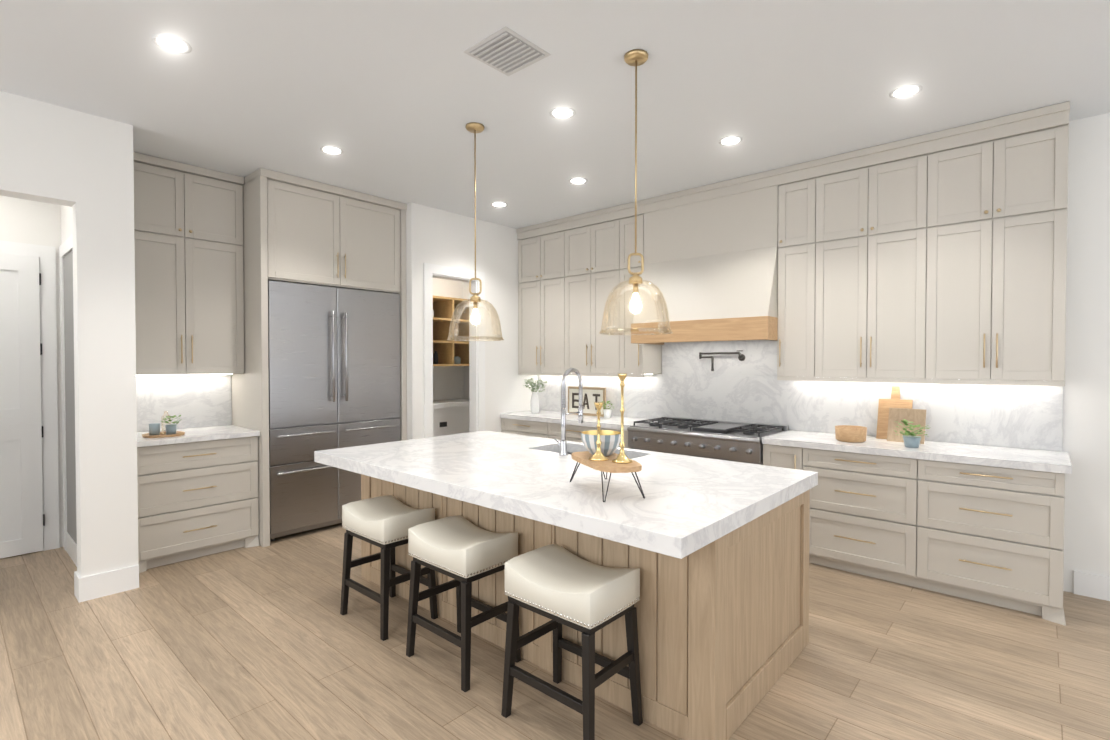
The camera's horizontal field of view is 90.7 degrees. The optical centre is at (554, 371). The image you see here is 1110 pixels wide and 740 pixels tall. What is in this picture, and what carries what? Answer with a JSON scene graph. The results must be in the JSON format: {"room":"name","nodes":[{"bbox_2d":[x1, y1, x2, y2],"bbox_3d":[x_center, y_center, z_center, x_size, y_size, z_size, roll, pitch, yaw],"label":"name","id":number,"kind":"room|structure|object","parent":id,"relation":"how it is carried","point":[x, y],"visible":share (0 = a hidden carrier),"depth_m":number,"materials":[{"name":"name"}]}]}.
{"room":"kitchen","nodes":[
{"label":"kitchen","id":0,"kind":"room"},
{"bbox_2d":[0,91,137,576],"bbox_3d":[-4.177,-0.066,2.172,0.160,3.055,4.040,1,1,42],"label":"wall","id":1,"kind":"structure","parent":0,"point":[66,173],"depth_m":3.49,"materials":[{"name":"white paint"}]},
{"bbox_2d":[0,253,44,558],"bbox_3d":[-4.327,0.267,4.017,0.030,2.314,0.841,1,1,42],"label":"door","id":2,"kind":"structure","parent":1,"relation":"attached to","point":[22,519],"depth_m":4.24,"materials":[{"name":"white wood"}]},
{"bbox_2d":[406,202,537,439],"bbox_3d":[-0.843,-0.129,6.074,0.120,3.055,1.803,1,1,42],"label":"wall","id":3,"kind":"structure","parent":0,"point":[433,235],"depth_m":6.08,"materials":[{"name":"white paint"}]},
{"bbox_2d":[0,235,484,602],"bbox_3d":[-3.535,0.192,3.850,1.458,2.485,7.393,1,1,42],"label":"trim","id":4,"kind":"structure","parent":3,"relation":"attached to","point":[94,586],"depth_m":4.36,"materials":[{"name":"white wood"}]},
{"bbox_2d":[0,523,1109,739],"bbox_3d":[-0.815,1.472,3.059,10.600,0.050,9.800,1,1,42],"label":"floor","id":5,"kind":"structure","parent":0,"point":[270,642],"depth_m":2.69,"materials":[{"name":"brown wood"}]},
{"bbox_2d":[133,152,259,572],"bbox_3d":[-2.919,-0.099,4.334,0.662,3.052,0.852,1,1,42],"label":"tall cabinet","id":6,"kind":"object","parent":5,"relation":"on","point":[197,487],"visible":0.81,"depth_m":4.30,"materials":[{"name":"beige wood"}]},
{"bbox_2d":[142,411,184,437],"bbox_3d":[-2.969,0.400,4.157,0.270,0.178,0.270,1,1,42],"label":"tray","id":7,"kind":"object","parent":6,"relation":"on","point":[155,432],"visible":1,"depth_m":4.14,"materials":[{"name":"brown wood"}]},
{"bbox_2d":[231,168,406,546],"bbox_3d":[-2.165,-0.112,5.139,0.717,3.052,1.347,1,1,42],"label":"surround","id":8,"kind":"object","parent":5,"relation":"on","point":[299,230],"visible":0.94,"depth_m":4.68,"materials":[{"name":"beige wood"}]},
{"bbox_2d":[268,280,399,540],"bbox_3d":[-2.146,0.329,5.127,0.717,2.169,1.223,1,1,42],"label":"fridge","id":9,"kind":"object","parent":5,"relation":"on","point":[334,365],"visible":0.73,"depth_m":4.81,"materials":[{"name":"silver metal"}]},
{"bbox_2d":[340,495,437,640],"bbox_3d":[-0.981,1.116,3.228,0.476,0.657,0.358,1,1,42],"label":"stool","id":10,"kind":"object","parent":5,"relation":"on","point":[385,523],"visible":0.81,"depth_m":3.15,"materials":[{"name":"beige leather"}]},
{"bbox_2d":[433,295,468,436],"bbox_3d":[-1.496,0.229,7.008,0.555,2.310,1.180,1,1,42],"label":"pantry shelving","id":11,"kind":"object","parent":5,"relation":"on","point":[450,416],"visible":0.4,"depth_m":6.98,"materials":[{"name":"brown wood"}]},
{"bbox_2d":[406,515,520,691],"bbox_3d":[-0.466,1.124,2.769,0.476,0.657,0.358,1,1,42],"label":"stool","id":12,"kind":"object","parent":5,"relation":"on","point":[463,552],"visible":0.96,"depth_m":2.67,"materials":[{"name":"beige leather"}]},
{"bbox_2d":[500,417,547,437],"bbox_3d":[-0.139,0.963,6.246,0.719,0.865,0.630,1,1,42],"label":"base cabinet","id":13,"kind":"object","parent":5,"relation":"on","point":[527,428],"depth_m":5.98,"materials":[{"name":"beige wood"}]},
{"bbox_2d":[500,409,659,428],"bbox_3d":[0.243,0.511,5.888,1.756,0.049,0.644,1,1,42],"label":"countertop","id":14,"kind":"structure","parent":13,"relation":"on","point":[550,415],"depth_m":5.69,"materials":[{"name":"white stone"}]},
{"bbox_2d":[523,378,546,412],"bbox_3d":[-0.237,0.279,6.236,0.371,0.403,0.208,1,1,42],"label":"decorative vase","id":15,"kind":"object","parent":14,"relation":"on","point":[534,403],"visible":1,"depth_m":6.23,"materials":[{"name":"white ceramic"}]},
{"bbox_2d":[568,386,605,416],"bbox_3d":[0.342,0.329,6.024,0.520,0.310,0.026,1,1,42],"label":"eat sign","id":16,"kind":"object","parent":14,"relation":"on","point":[591,395],"visible":0.88,"depth_m":6.00,"materials":[{"name":"beige wood"}]},
{"bbox_2d":[602,401,613,417],"bbox_3d":[0.549,0.398,5.713,0.162,0.182,0.155,1,1,42],"label":"decorative plant","id":17,"kind":"object","parent":14,"relation":"on","point":[607,412],"visible":0.96,"depth_m":5.69,"materials":[{"name":"green plant"}]},
{"bbox_2d":[501,544,642,739],"bbox_3d":[0.068,1.131,2.294,0.476,0.657,0.358,1,1,42],"label":"stool","id":18,"kind":"object","parent":5,"relation":"on","point":[558,585],"visible":0.98,"depth_m":2.23,"materials":[{"name":"beige leather"}]},
{"bbox_2d":[548,425,607,442],"bbox_3d":[0.421,0.971,5.746,0.782,0.865,0.630,1,1,42],"label":"base cabinet","id":19,"kind":"object","parent":5,"relation":"on","point":[573,432],"depth_m":5.56,"materials":[{"name":"beige wood"}]},
{"bbox_2d":[361,476,810,739],"bbox_3d":[0.006,1.021,3.368,2.617,0.844,1.136,1,1,42],"label":"kitchen island","id":20,"kind":"object","parent":5,"relation":"on","point":[716,551],"depth_m":2.38,"materials":[{"name":"brown wood"}]},
{"bbox_2d":[314,436,789,559],"bbox_3d":[-0.240,0.567,3.081,2.670,0.071,1.020,1,1,42],"label":"island countertop","id":21,"kind":"structure","parent":20,"relation":"on","point":[680,514],"depth_m":2.55,"materials":[{"name":"white stone"}]},
{"bbox_2d":[570,373,644,501],"bbox_3d":[0.234,0.273,2.476,0.226,0.529,0.442,0,1,-18],"label":"tray stand","id":22,"kind":"object","parent":21,"relation":"on","point":[601,446],"visible":0.98,"depth_m":2.43,"materials":[{"name":"brown wood"}]},
{"bbox_2d":[608,429,629,448],"bbox_3d":[0.785,0.977,5.422,0.317,0.865,0.630,1,1,42],"label":"base cabinet","id":23,"kind":"object","parent":5,"relation":"on","point":[625,430],"depth_m":5.11,"materials":[{"name":"beige wood"}]},
{"bbox_2d":[627,416,788,464],"bbox_3d":[1.323,0.941,4.864,1.220,0.955,0.695,1,1,42],"label":"range","id":24,"kind":"object","parent":5,"relation":"on","point":[734,441],"visible":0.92,"depth_m":4.66,"materials":[{"name":"silver metal"}]},
{"bbox_2d":[763,445,803,469],"bbox_3d":[1.930,0.993,4.402,0.296,0.865,0.630,1,1,42],"label":"base cabinet","id":25,"kind":"object","parent":5,"relation":"on","point":[773,455],"depth_m":4.16,"materials":[{"name":"beige wood"}]},
{"bbox_2d":[804,449,919,587],"bbox_3d":[2.287,0.998,4.085,0.781,0.865,0.630,1,1,42],"label":"base cabinet","id":26,"kind":"object","parent":5,"relation":"on","point":[865,508],"depth_m":3.79,"materials":[{"name":"beige wood"}]},
{"bbox_2d":[920,461,1067,625],"bbox_3d":[2.843,1.006,3.589,0.708,0.865,0.630,1,1,42],"label":"base cabinet","id":27,"kind":"object","parent":5,"relation":"on","point":[988,535],"depth_m":3.33,"materials":[{"name":"beige wood"}]},
{"bbox_2d":[762,429,1071,472],"bbox_3d":[2.469,0.543,3.905,1.752,0.049,0.644,1,1,42],"label":"countertop","id":28,"kind":"structure","parent":27,"relation":"on","point":[998,456],"depth_m":3.64,"materials":[{"name":"white stone"}]},
{"bbox_2d":[835,425,866,442],"bbox_3d":[2.187,0.463,4.052,0.210,0.105,0.210,1,1,42],"label":"bowl","id":29,"kind":"object","parent":28,"relation":"on","point":[851,433],"visible":1,"depth_m":3.97,"materials":[{"name":"brown wood"}]},
{"bbox_2d":[876,386,912,438],"bbox_3d":[2.569,0.314,4.148,0.220,0.400,0.100,1,1,42],"label":"cutting boards","id":30,"kind":"object","parent":28,"relation":"on","point":[894,401],"visible":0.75,"depth_m":4.18,"materials":[{"name":"brown wood"}]},
{"bbox_2d":[887,408,925,443],"bbox_3d":[2.570,0.397,4.007,0.230,0.240,0.100,1,1,42],"label":"cutting board","id":31,"kind":"object","parent":28,"relation":"on","point":[915,416],"visible":0.71,"depth_m":4.01,"materials":[{"name":"brown wood"}]},
{"bbox_2d":[893,419,930,447],"bbox_3d":[2.443,0.427,3.758,0.218,0.187,0.218,1,1,42],"label":"decorative plant","id":32,"kind":"object","parent":28,"relation":"on","point":[912,440],"visible":1,"depth_m":3.73,"materials":[{"name":"green plant"}]},
{"bbox_2d":[0,0,1109,228],"bbox_3d":[-0.815,-1.647,3.009,10.600,0.080,9.800,1,1,42],"label":"ceiling","id":33,"kind":"structure","parent":0,"point":[390,98],"depth_m":3.05,"materials":[{"name":"white paint"}]},
{"bbox_2d":[151,34,191,53],"bbox_3d":[-1.872,-1.599,2.679,0.161,0.004,0.161,1,1,30],"label":"recessed light","id":34,"kind":"object","parent":33,"relation":"in","point":[171,43],"depth_m":2.67,"materials":[{"name":"white plastic"}]},
{"bbox_2d":[320,146,343,154],"bbox_3d":[-1.638,-1.621,4.024,0.161,0.004,0.161,1,1,30],"label":"recessed light","id":35,"kind":"object","parent":33,"relation":"in","point":[332,150],"depth_m":4.03,"materials":[{"name":"white"}]},
{"bbox_2d":[447,122,503,340],"bbox_3d":[-0.528,-0.912,3.629,0.374,1.409,0.374,1,1,42],"label":"pendant light","id":36,"kind":"object","parent":33,"relation":"hanging from","point":[475,300],"visible":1,"depth_m":3.63,"materials":[{"name":"gold metal"}]},
{"bbox_2d":[491,202,506,206],"bbox_3d":[-0.550,-1.643,5.411,0.161,0.004,0.161,1,1,30],"label":"recessed light","id":37,"kind":"object","parent":33,"relation":"in","point":[496,204],"depth_m":5.40,"materials":[{"name":"white"}]},
{"bbox_2d":[463,26,550,75],"bbox_3d":[-0.241,-1.597,2.759,0.310,0.012,0.310,1,1,42],"label":"ceiling vent","id":38,"kind":"object","parent":33,"relation":"in","point":[505,50],"visible":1,"depth_m":2.74,"materials":[{"name":"white metal"}]},
{"bbox_2d":[549,107,575,118],"bbox_3d":[0.047,-1.611,3.420,0.161,0.004,0.161,1,1,30],"label":"recessed light","id":39,"kind":"object","parent":33,"relation":"in","point":[558,112],"depth_m":3.41,"materials":[{"name":"white plastic"}]},
{"bbox_2d":[569,178,587,183],"bbox_3d":[0.199,-1.632,4.704,0.161,0.004,0.161,1,1,30],"label":"recessed light","id":40,"kind":"object","parent":33,"relation":"in","point":[574,180],"depth_m":4.71,"materials":[{"name":"white"}]},
{"bbox_2d":[599,49,672,334],"bbox_3d":[0.413,-0.898,2.798,0.374,1.409,0.374,1,1,42],"label":"pendant light","id":41,"kind":"object","parent":33,"relation":"hanging from","point":[636,58],"visible":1,"depth_m":2.80,"materials":[{"name":"gold metal"}]},
{"bbox_2d":[718,136,742,145],"bbox_3d":[1.233,-1.618,3.850,0.161,0.004,0.161,1,1,30],"label":"recessed light","id":42,"kind":"object","parent":33,"relation":"in","point":[730,140],"depth_m":3.84,"materials":[{"name":"white"}]},
{"bbox_2d":[889,84,922,98],"bbox_3d":[2.017,-1.607,3.152,0.161,0.004,0.161,1,1,30],"label":"recessed light","id":43,"kind":"object","parent":33,"relation":"in","point":[906,91],"depth_m":3.15,"materials":[{"name":"white"}]},
{"bbox_2d":[463,113,1109,592],"bbox_3d":[1.814,-0.112,4.995,9.284,3.055,0.120,1,1,42],"label":"wall","id":44,"kind":"structure","parent":0,"point":[1087,441],"depth_m":3.50,"materials":[{"name":"white paint"}]},
{"bbox_2d":[516,217,567,372],"bbox_3d":[-0.025,-0.822,6.300,0.779,1.670,0.354,1,1,42],"label":"upper cabinet","id":45,"kind":"object","parent":44,"relation":"attached to","point":[542,248],"depth_m":6.16,"materials":[{"name":"beige wood"}]},
{"bbox_2d":[568,205,623,376],"bbox_3d":[0.490,-0.815,5.841,0.839,1.670,0.354,1,1,42],"label":"upper cabinet","id":46,"kind":"object","parent":44,"relation":"attached to","point":[595,238],"depth_m":5.67,"materials":[{"name":"beige wood"}]},
{"bbox_2d":[624,200,663,376],"bbox_3d":[0.842,-0.810,5.528,0.340,1.670,0.354,1,1,42],"label":"upper cabinet","id":47,"kind":"object","parent":44,"relation":"attached to","point":[643,354],"depth_m":5.37,"materials":[{"name":"beige wood"}]},
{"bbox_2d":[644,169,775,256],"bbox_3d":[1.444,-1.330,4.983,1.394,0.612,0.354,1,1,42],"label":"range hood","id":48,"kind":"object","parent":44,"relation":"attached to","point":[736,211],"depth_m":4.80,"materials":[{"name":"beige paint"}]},
{"bbox_2d":[776,158,823,380],"bbox_3d":[2.048,-0.792,4.453,0.346,1.670,0.354,1,1,42],"label":"upper cabinet","id":49,"kind":"object","parent":44,"relation":"attached to","point":[814,303],"depth_m":4.32,"materials":[{"name":"beige wood"}]},
{"bbox_2d":[824,131,939,380],"bbox_3d":[2.401,-0.787,4.139,0.840,1.670,0.354,1,1,42],"label":"upper cabinet","id":50,"kind":"object","parent":44,"relation":"attached to","point":[882,202],"depth_m":3.94,"materials":[{"name":"beige wood"}]},
{"bbox_2d":[936,101,1069,384],"bbox_3d":[2.912,-0.780,3.684,0.768,1.670,0.354,1,1,42],"label":"upper cabinet","id":51,"kind":"object","parent":44,"relation":"attached to","point":[1004,180],"depth_m":3.49,"materials":[{"name":"beige wood"}]},
{"bbox_2d":[1074,570,1109,600],"bbox_3d":[4.297,1.378,2.715,2.510,0.150,0.015,1,1,42],"label":"baseboard","id":52,"kind":"structure","parent":44,"relation":"attached to","point":[1092,585],"depth_m":3.49,"materials":[{"name":"white wood"}]}
]}

